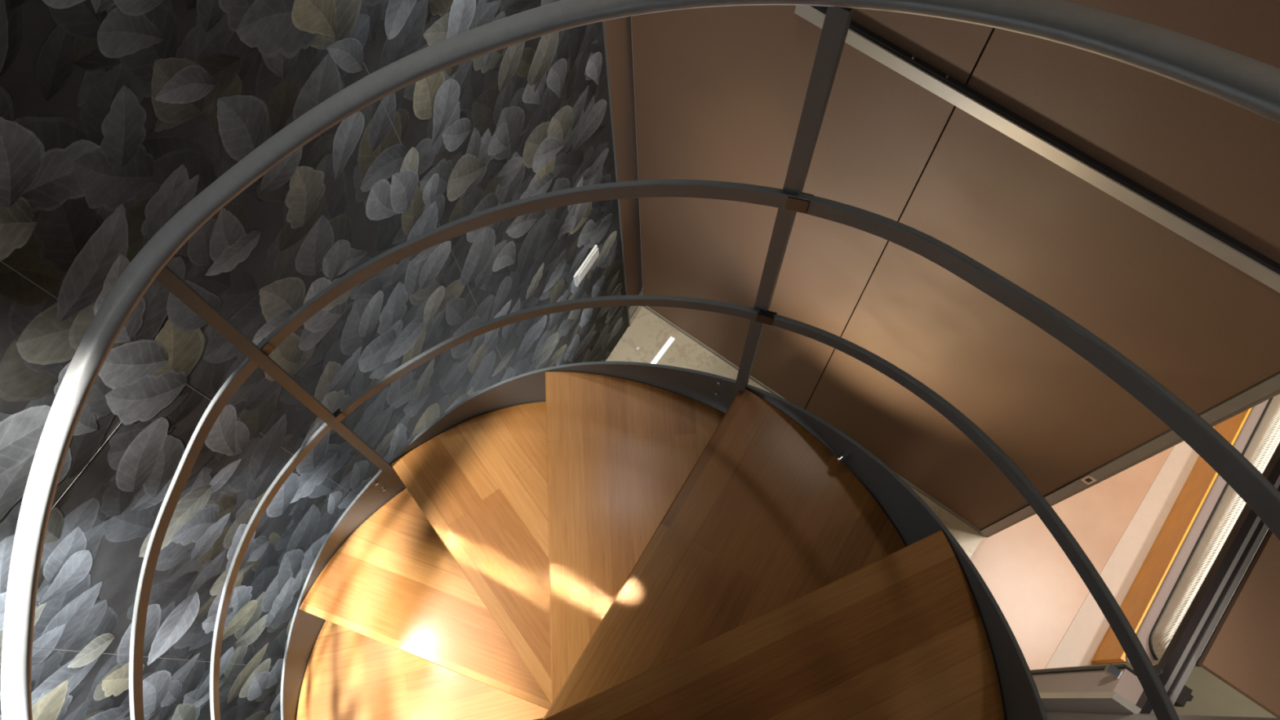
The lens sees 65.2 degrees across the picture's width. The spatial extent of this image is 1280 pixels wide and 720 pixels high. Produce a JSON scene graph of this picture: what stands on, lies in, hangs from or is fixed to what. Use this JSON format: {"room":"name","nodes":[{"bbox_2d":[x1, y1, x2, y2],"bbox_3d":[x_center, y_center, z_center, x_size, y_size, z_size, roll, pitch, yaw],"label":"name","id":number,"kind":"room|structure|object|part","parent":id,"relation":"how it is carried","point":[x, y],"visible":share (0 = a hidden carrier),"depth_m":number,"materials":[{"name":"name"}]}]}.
{"room":"spiral staircase","nodes":[
{"label":"spiral staircase","id":0,"kind":"room"},
{"bbox_2d":[0,0,642,719],"bbox_3d":[-0.811,0.177,1.745,0.065,4.653,2.972,30,75,11],"label":"wall","id":1,"kind":"structure","parent":0,"point":[115,115],"depth_m":1.73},
{"bbox_2d":[573,244,599,286],"bbox_3d":[-0.171,-0.301,3.213,0.010,0.077,0.130,30,75,11],"label":"light switch","id":2,"kind":"object","parent":1,"relation":"attached to","point":[593,255],"visible":1,"depth_m":3.20,"materials":[{"name":"white plastic"}]},
{"bbox_2d":[628,306,637,319],"bbox_3d":[-0.052,-0.200,4.246,0.043,0.022,0.092,30,75,11],"label":"baseboard","id":3,"kind":"structure","parent":1,"relation":"attached to","point":[632,309],"depth_m":4.24,"materials":[{"name":"grey"}]},
{"bbox_2d":[605,288,1173,670],"bbox_3d":[1.013,0.646,4.002,4.500,0.100,5.500,34,75,12],"label":"floor","id":4,"kind":"structure","parent":0,"point":[1037,589],"depth_m":3.92,"materials":[{"name":"stone"}]},
{"bbox_2d":[0,0,1279,719],"bbox_3d":[-0.158,0.547,1.486,1.329,5.289,1.326,-18,72,-5],"label":"spiral staircase","id":5,"kind":"structure","parent":4,"relation":"on","point":[611,540],"depth_m":1.59,"materials":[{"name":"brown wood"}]},
{"bbox_3d":[-0.549,0.066,1.654,0.018,1.027,0.035,-36,74,-10],"label":"post","id":6,"kind":"part","parent":5,"relation":"part of","materials":[{"name":"metal"}]},
{"bbox_3d":[-0.162,0.556,1.503,1.322,4.024,1.305,-4,71,0],"label":"guard rail","id":7,"kind":"part","parent":5,"relation":"part of","materials":[{"name":"metal"}]},
{"bbox_3d":[-0.165,0.450,1.191,1.310,4.027,1.301,-4,71,0],"label":"guard rail","id":8,"kind":"part","parent":5,"relation":"part of","materials":[{"name":"metal"}]},
{"bbox_3d":[0.166,-0.111,1.267,0.018,1.027,0.020,29,74,10],"label":"post","id":9,"kind":"part","parent":5,"relation":"part of","materials":[{"name":"metal"}]},
{"bbox_2d":[649,335,675,364],"bbox_3d":[0.034,0.043,4.171,0.025,0.004,0.365,34,75,12],"label":"floor light","id":10,"kind":"object","parent":4,"relation":"on","point":[670,340],"visible":0.43,"depth_m":4.20,"materials":[{"name":"white"}]},
{"bbox_2d":[1044,426,1214,668],"bbox_3d":[2.222,0.346,4.024,0.120,0.003,2.800,34,75,12],"label":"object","id":11,"kind":"object","parent":4,"relation":"on","point":[1089,626],"depth_m":3.89,"materials":[{"name":"paint"}]},
{"bbox_2d":[1091,399,1269,664],"bbox_3d":[2.722,0.408,3.855,0.884,0.262,2.417,33,75,11],"label":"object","id":12,"kind":"object","parent":4,"relation":"on","point":[1149,591],"visible":0.32,"depth_m":3.72,"materials":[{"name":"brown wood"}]},
{"bbox_2d":[1148,394,1279,660],"bbox_3d":[2.725,0.337,3.668,0.800,0.138,2.289,33,75,11],"label":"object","id":13,"kind":"object","parent":12,"relation":"on","point":[1264,438],"visible":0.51,"depth_m":3.57,"materials":[{"name":"white fabric"}]},
{"bbox_2d":[631,0,1279,529],"bbox_3d":[1.354,-0.049,1.748,3.400,4.600,0.055,34,75,12],"label":"wall","id":14,"kind":"structure","parent":0,"point":[720,92],"depth_m":2.31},
{"bbox_2d":[642,306,980,532],"bbox_3d":[0.682,0.208,4.090,1.644,0.026,0.034,34,75,12],"label":"baseboard","id":15,"kind":"structure","parent":14,"relation":"attached to","point":[647,308],"depth_m":4.13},
{"bbox_2d":[794,5,1279,293],"bbox_3d":[0.810,-0.379,1.879,1.222,0.057,0.014,34,75,12],"label":"channel","id":16,"kind":"object","parent":14,"relation":"attached to","point":[1150,204],"visible":0.97,"depth_m":1.88,"materials":[{"name":"metal"}]},
{"bbox_2d":[1030,657,1277,718],"bbox_3d":[1.706,1.333,2.616,1.654,2.057,0.022,34,75,12],"label":"wall","id":17,"kind":"structure","parent":0,"point":[1212,696],"depth_m":1.88,"materials":[{"name":"beige paint"}]},
{"bbox_2d":[1044,711,1279,719],"bbox_3d":[0.295,1.559,1.755,0.090,3.600,2.138,34,75,12],"label":"wall","id":18,"kind":"structure","parent":0,"point":[1051,715],"depth_m":1.84,"materials":[{"name":"grey paint"}]},
{"bbox_2d":[977,371,1279,714],"bbox_3d":[1.141,0.663,2.849,0.136,2.068,0.855,35,75,12],"label":"door frame","id":19,"kind":"structure","parent":18,"relation":"in","point":[1108,688],"depth_m":1.89,"materials":[{"name":"silver metal"}]},
{"bbox_3d":[1.317,0.352,2.939,0.026,0.060,0.003,34,75,12],"label":"strike plate","id":20,"kind":"part","parent":19,"relation":"part of","materials":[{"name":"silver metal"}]},
{"bbox_2d":[1195,528,1279,718],"bbox_3d":[2.628,-0.229,2.034,1.660,0.024,3.222,34,75,12],"label":"wall","id":21,"kind":"structure","parent":0,"point":[1242,651],"depth_m":1.81,"materials":[{"name":"brown paint"}]}
]}

